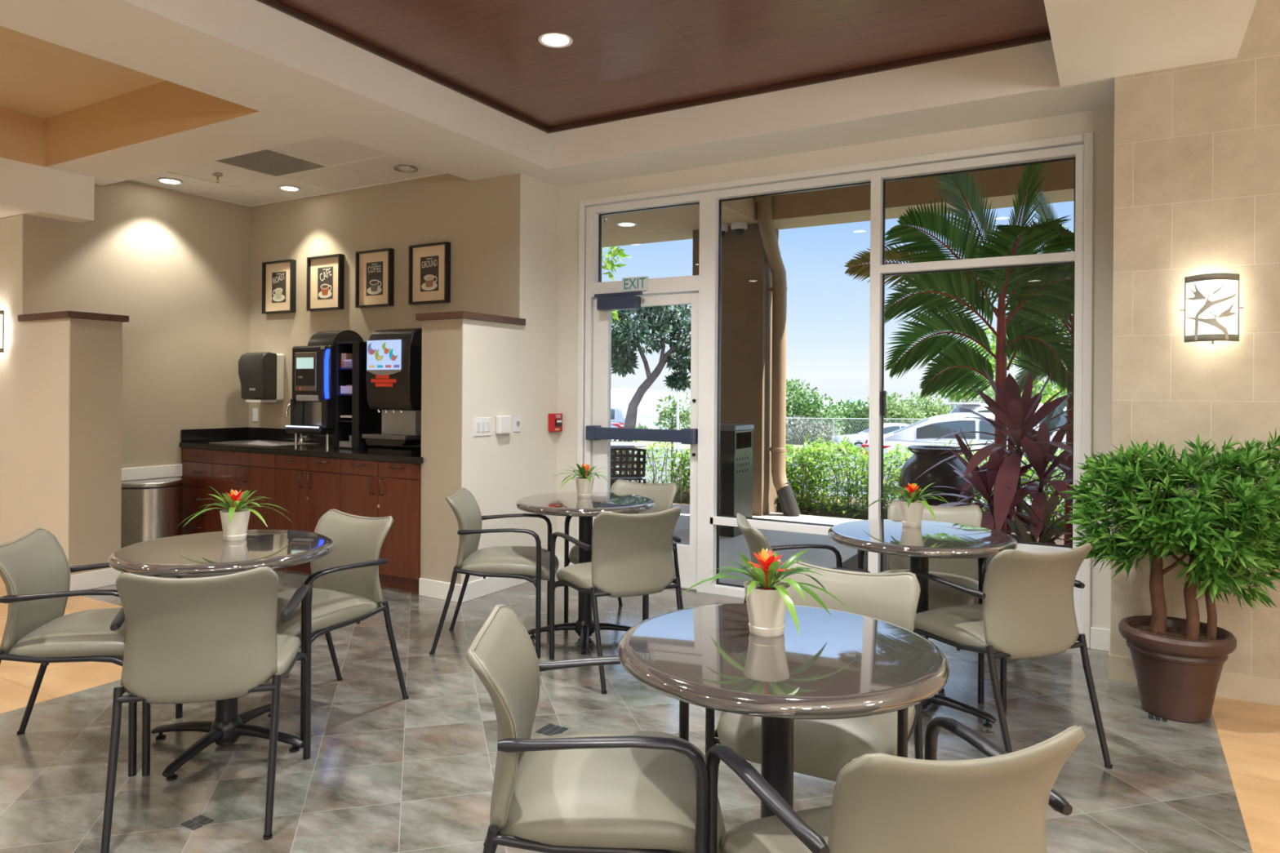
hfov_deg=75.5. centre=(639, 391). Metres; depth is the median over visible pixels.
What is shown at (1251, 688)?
baseboard
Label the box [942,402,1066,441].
car
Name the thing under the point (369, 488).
base cabinet
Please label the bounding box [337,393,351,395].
shelf
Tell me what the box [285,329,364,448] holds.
coffee machine
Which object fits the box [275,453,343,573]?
base cabinet
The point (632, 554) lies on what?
chair
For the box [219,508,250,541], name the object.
pot
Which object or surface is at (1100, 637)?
baseboard
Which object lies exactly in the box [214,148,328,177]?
ceiling vent
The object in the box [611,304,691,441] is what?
street tree
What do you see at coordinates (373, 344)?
picture
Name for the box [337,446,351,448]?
shelf
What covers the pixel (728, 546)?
sidewalk
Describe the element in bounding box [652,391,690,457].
slender tree
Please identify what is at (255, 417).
wall outlet
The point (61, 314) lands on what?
trim
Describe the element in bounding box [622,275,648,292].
exit sign
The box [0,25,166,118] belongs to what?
ceiling
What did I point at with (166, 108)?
ceiling
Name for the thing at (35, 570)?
chair
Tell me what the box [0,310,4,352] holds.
wall sconce
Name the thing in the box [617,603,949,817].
pedestal table
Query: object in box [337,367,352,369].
shelf
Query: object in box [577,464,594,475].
flower
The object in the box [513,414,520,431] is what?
dimmer switch
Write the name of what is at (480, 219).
wall
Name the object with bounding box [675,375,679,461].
light pole
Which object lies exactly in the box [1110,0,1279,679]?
wall
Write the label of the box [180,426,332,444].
backsplash
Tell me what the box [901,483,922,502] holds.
flower
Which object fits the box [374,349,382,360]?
picture
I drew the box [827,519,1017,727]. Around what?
pedestal table
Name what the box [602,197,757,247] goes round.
ceiling
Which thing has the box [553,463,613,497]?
bromeliad
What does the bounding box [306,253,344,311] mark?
framed print
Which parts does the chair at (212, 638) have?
leg, arm, leg, backrest, seat, leg, seat rail, arm, leg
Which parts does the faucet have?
spout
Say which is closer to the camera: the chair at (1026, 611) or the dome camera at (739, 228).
the chair at (1026, 611)
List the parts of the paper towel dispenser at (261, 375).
plate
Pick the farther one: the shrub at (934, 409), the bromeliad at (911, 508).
the shrub at (934, 409)
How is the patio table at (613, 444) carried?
on the sidewalk
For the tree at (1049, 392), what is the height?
5.572 m
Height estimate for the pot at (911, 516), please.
0.112 m
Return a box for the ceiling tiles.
[128,134,448,206]
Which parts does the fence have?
rail, post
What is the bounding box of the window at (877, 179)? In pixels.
[709,143,1084,642]
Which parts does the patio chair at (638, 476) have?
seat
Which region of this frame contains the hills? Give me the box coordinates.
[610,387,1066,405]
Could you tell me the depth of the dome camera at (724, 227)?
9.25 m
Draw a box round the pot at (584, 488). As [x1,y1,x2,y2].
[575,476,594,497]
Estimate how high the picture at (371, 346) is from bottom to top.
0.084 m
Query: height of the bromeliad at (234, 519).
0.215 m
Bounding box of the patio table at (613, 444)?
[610,441,647,488]
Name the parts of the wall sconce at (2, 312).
lamp shade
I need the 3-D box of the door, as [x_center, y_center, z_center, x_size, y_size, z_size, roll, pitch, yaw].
[0.043,0.003,5.848,1.025,2.715,0.180,0,0,30]
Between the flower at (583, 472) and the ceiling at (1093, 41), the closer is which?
the ceiling at (1093, 41)
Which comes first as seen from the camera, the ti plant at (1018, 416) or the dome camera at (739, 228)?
the ti plant at (1018, 416)
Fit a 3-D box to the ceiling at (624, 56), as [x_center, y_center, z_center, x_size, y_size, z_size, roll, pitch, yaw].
[-0.724,-1.825,2.385,3.143,0.040,5.786,0,0,30]
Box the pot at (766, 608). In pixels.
[743,579,790,637]
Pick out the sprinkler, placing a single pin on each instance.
(217, 175)
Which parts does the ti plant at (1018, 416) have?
stem, stem, stem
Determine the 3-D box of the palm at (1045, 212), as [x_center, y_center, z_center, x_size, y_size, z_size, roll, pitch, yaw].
[3.438,-0.119,6.740,1.562,3.076,1.641,0,0,30]
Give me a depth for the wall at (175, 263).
6.16 m
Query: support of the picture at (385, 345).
attached to the dispenser at (393, 356)
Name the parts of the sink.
bowl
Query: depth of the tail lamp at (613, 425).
26.06 m
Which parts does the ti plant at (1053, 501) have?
stem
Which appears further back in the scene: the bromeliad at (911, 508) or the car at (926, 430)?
the car at (926, 430)
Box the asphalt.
[622,451,1063,509]
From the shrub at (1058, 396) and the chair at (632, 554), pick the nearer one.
the chair at (632, 554)
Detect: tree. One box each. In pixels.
[601,246,630,323]
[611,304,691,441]
[635,422,652,428]
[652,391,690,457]
[922,224,1071,414]
[1058,429,1279,723]
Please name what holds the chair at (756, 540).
on the floor
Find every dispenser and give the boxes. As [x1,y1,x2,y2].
[238,351,284,402]
[361,328,422,453]
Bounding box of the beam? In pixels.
[771,159,1074,229]
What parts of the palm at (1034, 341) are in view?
stem, stem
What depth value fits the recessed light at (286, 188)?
6.62 m
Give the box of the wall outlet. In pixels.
[252,408,257,422]
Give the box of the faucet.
[285,403,307,442]
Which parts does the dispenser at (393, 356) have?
splash panel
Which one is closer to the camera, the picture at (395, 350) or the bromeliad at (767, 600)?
the bromeliad at (767, 600)
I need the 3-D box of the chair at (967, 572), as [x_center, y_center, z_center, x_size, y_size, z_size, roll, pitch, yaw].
[1.383,0.965,3.977,0.565,0.810,0.630,0,0,28]
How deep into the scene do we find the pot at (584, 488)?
4.62 m
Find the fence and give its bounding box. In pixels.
[625,416,924,445]
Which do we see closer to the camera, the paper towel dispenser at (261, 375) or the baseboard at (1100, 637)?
the baseboard at (1100, 637)
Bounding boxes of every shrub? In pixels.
[786,378,845,444]
[786,413,841,444]
[826,399,890,435]
[860,391,927,429]
[899,391,953,418]
[941,390,982,411]
[972,384,1042,403]
[1035,379,1066,407]
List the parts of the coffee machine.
black screen glass, control panel, bean hopper lid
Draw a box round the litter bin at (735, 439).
[719,423,754,537]
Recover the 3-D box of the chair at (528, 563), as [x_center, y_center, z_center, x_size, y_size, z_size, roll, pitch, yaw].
[-0.765,0.949,4.473,0.630,0.810,0.565,0,0,0]
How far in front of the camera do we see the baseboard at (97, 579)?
5.60 m
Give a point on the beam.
(850, 204)
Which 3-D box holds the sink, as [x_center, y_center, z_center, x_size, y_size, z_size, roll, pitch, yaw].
[-3.034,0.500,6.712,0.800,0.167,0.470,0,0,30]
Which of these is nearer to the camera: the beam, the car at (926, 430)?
the beam
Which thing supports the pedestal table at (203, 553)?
on the floor
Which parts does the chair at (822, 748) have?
leg, seat rail, seat, backrest, leg, arm, seat rail, leg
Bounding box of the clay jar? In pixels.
[898,444,975,506]
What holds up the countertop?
on the base cabinet at (307, 487)
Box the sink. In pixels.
[208,440,323,447]
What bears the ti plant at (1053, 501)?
on the planting bed
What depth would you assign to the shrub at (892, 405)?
43.50 m
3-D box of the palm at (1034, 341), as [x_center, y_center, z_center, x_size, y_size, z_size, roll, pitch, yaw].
[2.686,-0.228,6.437,1.676,3.278,1.663,0,0,-36]
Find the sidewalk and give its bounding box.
[671,503,860,599]
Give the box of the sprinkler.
[212,173,222,182]
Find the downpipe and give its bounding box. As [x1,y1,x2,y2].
[753,195,800,516]
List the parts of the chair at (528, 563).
leg, leg, backrest, seat rail, arm, seat, arm, leg, leg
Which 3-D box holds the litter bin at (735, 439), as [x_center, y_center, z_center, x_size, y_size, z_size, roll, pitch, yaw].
[0.828,0.850,8.101,0.432,1.055,0.470,0,0,30]
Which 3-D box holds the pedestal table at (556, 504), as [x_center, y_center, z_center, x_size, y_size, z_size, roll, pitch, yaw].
[-0.301,0.977,4.564,0.770,0.762,0.770,0,0,-3]
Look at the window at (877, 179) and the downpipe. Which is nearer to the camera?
the window at (877, 179)
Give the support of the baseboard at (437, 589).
attached to the wall at (539, 279)
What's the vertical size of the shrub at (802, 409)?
4.421 m
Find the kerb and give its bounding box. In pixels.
[641,448,848,453]
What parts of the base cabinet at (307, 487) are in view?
drawer, door, handle, handle, drawer, door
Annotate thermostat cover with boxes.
[495,415,511,434]
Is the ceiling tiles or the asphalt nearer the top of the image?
the ceiling tiles
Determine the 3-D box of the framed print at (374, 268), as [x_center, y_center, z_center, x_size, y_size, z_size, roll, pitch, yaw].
[-2.086,-0.887,6.492,0.379,0.444,0.048,0,0,30]
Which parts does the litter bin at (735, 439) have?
lid, panel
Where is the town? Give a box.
[610,403,916,431]
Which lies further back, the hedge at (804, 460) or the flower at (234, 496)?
the hedge at (804, 460)
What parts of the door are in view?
closer arm, pane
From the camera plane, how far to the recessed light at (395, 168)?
6.06 m
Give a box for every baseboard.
[0,568,121,591]
[418,570,557,603]
[557,557,1110,651]
[1108,629,1279,706]
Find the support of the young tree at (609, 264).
on the planting bed
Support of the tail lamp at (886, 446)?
attached to the car at (926, 430)
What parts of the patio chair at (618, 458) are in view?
backrest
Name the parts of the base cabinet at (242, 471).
door, handle, panel, handle, door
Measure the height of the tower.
0.800 m
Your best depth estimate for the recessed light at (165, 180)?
6.43 m
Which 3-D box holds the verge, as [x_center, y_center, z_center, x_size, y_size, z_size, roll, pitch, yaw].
[9.975,3.665,54.000,127.118,1.930,80.634,0,0,30]
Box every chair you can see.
[0,528,182,777]
[100,566,312,852]
[276,509,408,747]
[429,488,559,658]
[466,604,725,852]
[549,506,682,694]
[564,479,683,622]
[610,440,631,481]
[610,447,647,484]
[705,560,926,782]
[705,716,1085,852]
[736,513,870,603]
[857,499,986,704]
[904,542,1112,768]
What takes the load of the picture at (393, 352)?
attached to the dispenser at (393, 356)
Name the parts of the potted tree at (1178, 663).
pot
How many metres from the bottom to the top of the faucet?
0.341 m
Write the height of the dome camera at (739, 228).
0.135 m
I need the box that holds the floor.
[0,568,1279,852]
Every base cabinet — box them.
[181,447,215,534]
[212,449,283,568]
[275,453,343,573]
[341,458,421,592]
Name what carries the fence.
on the verge
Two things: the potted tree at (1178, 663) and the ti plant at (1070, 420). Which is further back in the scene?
the ti plant at (1070, 420)
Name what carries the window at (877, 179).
attached to the wall window at (1099, 122)
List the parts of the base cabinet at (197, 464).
drawer, drawer, drawer, drawer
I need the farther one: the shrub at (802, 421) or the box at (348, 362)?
the shrub at (802, 421)
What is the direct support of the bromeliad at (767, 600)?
on the pedestal table at (842, 664)
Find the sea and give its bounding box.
[813,400,984,403]
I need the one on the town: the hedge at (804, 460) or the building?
the building
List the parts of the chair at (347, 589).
leg, seat, leg, arm, seat rail, backrest, leg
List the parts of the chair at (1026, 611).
arm, seat rail, seat, leg, leg, backrest, arm, leg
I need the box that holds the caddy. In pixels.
[338,435,351,447]
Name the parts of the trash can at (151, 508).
lid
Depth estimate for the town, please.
1334.42 m
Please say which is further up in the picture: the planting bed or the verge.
the verge
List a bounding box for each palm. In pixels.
[844,163,1073,557]
[962,188,1073,546]
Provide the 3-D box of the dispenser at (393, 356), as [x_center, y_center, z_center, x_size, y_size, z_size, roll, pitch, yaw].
[-1.693,-0.010,5.994,0.435,0.885,0.430,0,0,30]
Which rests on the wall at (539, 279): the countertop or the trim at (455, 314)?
the trim at (455, 314)
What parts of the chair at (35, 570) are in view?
leg, backrest, arm, seat rail, seat, arm, leg, leg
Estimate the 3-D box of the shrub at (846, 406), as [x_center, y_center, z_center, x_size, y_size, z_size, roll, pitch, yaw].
[12.413,2.044,45.543,4.767,3.320,3.807,0,0,30]
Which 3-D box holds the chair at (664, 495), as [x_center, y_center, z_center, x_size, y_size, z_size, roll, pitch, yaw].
[-0.075,0.954,4.886,0.565,0.810,0.630,0,0,29]
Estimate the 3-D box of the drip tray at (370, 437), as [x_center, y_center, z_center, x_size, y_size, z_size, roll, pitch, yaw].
[-1.758,0.322,5.891,0.430,0.030,0.190,0,0,30]
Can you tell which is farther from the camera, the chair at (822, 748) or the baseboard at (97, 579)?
the baseboard at (97, 579)
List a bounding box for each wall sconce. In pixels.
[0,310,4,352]
[1180,272,1243,344]
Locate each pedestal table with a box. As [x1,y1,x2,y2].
[107,528,335,781]
[515,491,655,654]
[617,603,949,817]
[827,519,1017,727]
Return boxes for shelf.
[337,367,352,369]
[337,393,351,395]
[337,419,351,422]
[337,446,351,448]
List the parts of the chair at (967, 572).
leg, arm, seat, backrest, leg, arm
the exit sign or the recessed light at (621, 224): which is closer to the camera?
the exit sign
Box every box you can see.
[340,385,351,393]
[343,359,352,367]
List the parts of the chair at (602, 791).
leg, backrest, seat rail, arm, arm, seat, leg, leg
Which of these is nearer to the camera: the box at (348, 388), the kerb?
the box at (348, 388)
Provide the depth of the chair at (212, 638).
2.54 m
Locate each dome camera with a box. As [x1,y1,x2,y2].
[721,223,728,236]
[730,221,747,235]
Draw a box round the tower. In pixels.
[332,341,383,449]
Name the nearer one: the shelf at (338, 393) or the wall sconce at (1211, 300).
the wall sconce at (1211, 300)
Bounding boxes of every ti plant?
[915,361,1072,544]
[985,486,1071,573]
[1052,415,1072,515]
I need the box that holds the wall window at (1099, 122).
[556,107,1114,648]
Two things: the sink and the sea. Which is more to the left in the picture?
the sink
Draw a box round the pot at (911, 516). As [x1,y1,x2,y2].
[899,499,924,527]
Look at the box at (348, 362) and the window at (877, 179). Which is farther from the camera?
the box at (348, 362)
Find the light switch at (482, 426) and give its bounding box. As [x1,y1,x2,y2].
[473,417,491,436]
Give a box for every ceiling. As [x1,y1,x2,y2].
[0,0,584,186]
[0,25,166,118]
[0,80,260,166]
[0,157,94,222]
[45,111,331,186]
[276,0,1049,128]
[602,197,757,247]
[1044,0,1256,88]
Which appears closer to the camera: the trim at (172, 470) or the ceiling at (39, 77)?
the ceiling at (39, 77)
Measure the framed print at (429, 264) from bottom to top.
0.444 m
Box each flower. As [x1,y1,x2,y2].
[220,489,249,512]
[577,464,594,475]
[747,549,794,589]
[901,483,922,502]
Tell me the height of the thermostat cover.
0.124 m
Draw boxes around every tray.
[340,415,351,417]
[361,433,421,440]
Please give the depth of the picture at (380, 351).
5.85 m
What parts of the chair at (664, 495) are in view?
leg, arm, seat, leg, backrest, leg, leg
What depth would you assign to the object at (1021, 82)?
4.75 m
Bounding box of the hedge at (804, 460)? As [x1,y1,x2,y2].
[615,433,1065,533]
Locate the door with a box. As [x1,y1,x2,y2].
[583,191,712,593]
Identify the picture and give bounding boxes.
[367,342,375,354]
[370,342,376,350]
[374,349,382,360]
[377,348,383,355]
[382,342,390,354]
[385,341,391,349]
[389,348,397,360]
[392,347,398,355]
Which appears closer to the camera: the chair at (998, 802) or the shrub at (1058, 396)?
the chair at (998, 802)
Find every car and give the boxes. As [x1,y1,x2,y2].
[610,404,625,427]
[831,422,909,453]
[860,412,1066,487]
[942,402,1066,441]
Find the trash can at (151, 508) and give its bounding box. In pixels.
[120,477,183,548]
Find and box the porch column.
[692,223,778,515]
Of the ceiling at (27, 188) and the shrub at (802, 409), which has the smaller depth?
the ceiling at (27, 188)
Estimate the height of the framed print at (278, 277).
0.444 m
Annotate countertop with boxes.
[179,426,422,463]
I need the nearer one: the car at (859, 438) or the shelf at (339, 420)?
the shelf at (339, 420)
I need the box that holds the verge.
[632,439,835,448]
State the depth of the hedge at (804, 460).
9.72 m
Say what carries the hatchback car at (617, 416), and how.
on the asphalt
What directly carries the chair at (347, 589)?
on the floor
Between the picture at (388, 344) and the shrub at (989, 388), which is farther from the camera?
the shrub at (989, 388)
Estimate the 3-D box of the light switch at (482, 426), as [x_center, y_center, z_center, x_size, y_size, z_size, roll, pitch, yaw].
[-1.037,0.233,5.457,0.012,0.120,0.170,0,0,30]
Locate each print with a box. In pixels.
[262,258,296,314]
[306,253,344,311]
[355,248,394,308]
[408,241,450,304]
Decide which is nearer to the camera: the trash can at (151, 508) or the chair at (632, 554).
the chair at (632, 554)
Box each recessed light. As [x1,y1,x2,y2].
[156,177,182,184]
[278,185,300,191]
[393,165,417,173]
[537,32,573,48]
[616,222,636,226]
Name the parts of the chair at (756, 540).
backrest, arm, arm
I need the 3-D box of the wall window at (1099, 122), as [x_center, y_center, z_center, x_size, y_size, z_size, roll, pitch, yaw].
[1.011,-0.283,5.386,3.620,3.300,0.270,0,0,30]
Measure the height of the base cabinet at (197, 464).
0.876 m
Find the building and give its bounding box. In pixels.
[845,396,862,422]
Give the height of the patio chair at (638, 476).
0.752 m
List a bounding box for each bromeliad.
[181,486,293,541]
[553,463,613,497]
[681,547,851,637]
[863,482,955,527]
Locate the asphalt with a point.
(661, 463)
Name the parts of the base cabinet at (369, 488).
handle, drawer, door, handle, handle, handle, drawer, door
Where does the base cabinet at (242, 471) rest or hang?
on the floor
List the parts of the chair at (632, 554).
leg, arm, seat rail, leg, seat, backrest, leg, arm, leg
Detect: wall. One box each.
[0,180,250,575]
[248,173,519,428]
[420,173,559,584]
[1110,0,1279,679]
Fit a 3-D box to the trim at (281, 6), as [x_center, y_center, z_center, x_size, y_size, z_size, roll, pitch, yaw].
[-0.724,-1.788,2.385,3.143,0.035,5.786,0,0,30]
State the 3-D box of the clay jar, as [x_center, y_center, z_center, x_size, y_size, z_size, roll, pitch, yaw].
[2.821,0.947,7.863,0.690,0.845,0.690,0,0,30]
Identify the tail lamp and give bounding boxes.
[611,423,623,427]
[860,443,892,455]
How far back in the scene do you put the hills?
2357.46 m
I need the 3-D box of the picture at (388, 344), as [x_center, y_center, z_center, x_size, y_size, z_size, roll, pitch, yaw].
[-1.772,-0.326,5.816,0.056,0.056,0.001,0,0,30]
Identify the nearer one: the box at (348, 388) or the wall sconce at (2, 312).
the wall sconce at (2, 312)
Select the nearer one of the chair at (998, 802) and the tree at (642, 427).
the chair at (998, 802)
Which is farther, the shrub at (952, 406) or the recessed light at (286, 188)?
the shrub at (952, 406)
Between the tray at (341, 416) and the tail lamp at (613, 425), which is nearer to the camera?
the tray at (341, 416)
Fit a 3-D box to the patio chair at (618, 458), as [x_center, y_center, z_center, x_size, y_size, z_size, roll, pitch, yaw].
[-0.387,0.995,11.392,0.576,0.752,0.582,0,0,0]
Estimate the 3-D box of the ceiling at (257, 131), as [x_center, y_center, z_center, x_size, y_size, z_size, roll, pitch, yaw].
[-3.073,-1.905,5.401,2.560,0.713,0.475,0,0,30]
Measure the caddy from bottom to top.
0.085 m
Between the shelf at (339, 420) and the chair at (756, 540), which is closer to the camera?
the chair at (756, 540)
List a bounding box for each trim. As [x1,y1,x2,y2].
[17,311,128,322]
[121,464,182,481]
[257,0,1051,133]
[415,311,525,325]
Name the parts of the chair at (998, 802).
leg, arm, seat, leg, backrest, arm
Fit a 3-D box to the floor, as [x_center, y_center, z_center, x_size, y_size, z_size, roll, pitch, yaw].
[-1.727,1.407,1.025,16.000,0.122,10.050,0,0,30]
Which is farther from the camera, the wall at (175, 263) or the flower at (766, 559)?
the wall at (175, 263)
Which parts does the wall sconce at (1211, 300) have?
lamp shade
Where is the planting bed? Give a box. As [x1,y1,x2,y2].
[632,481,1064,573]
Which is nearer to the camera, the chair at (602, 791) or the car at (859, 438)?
the chair at (602, 791)

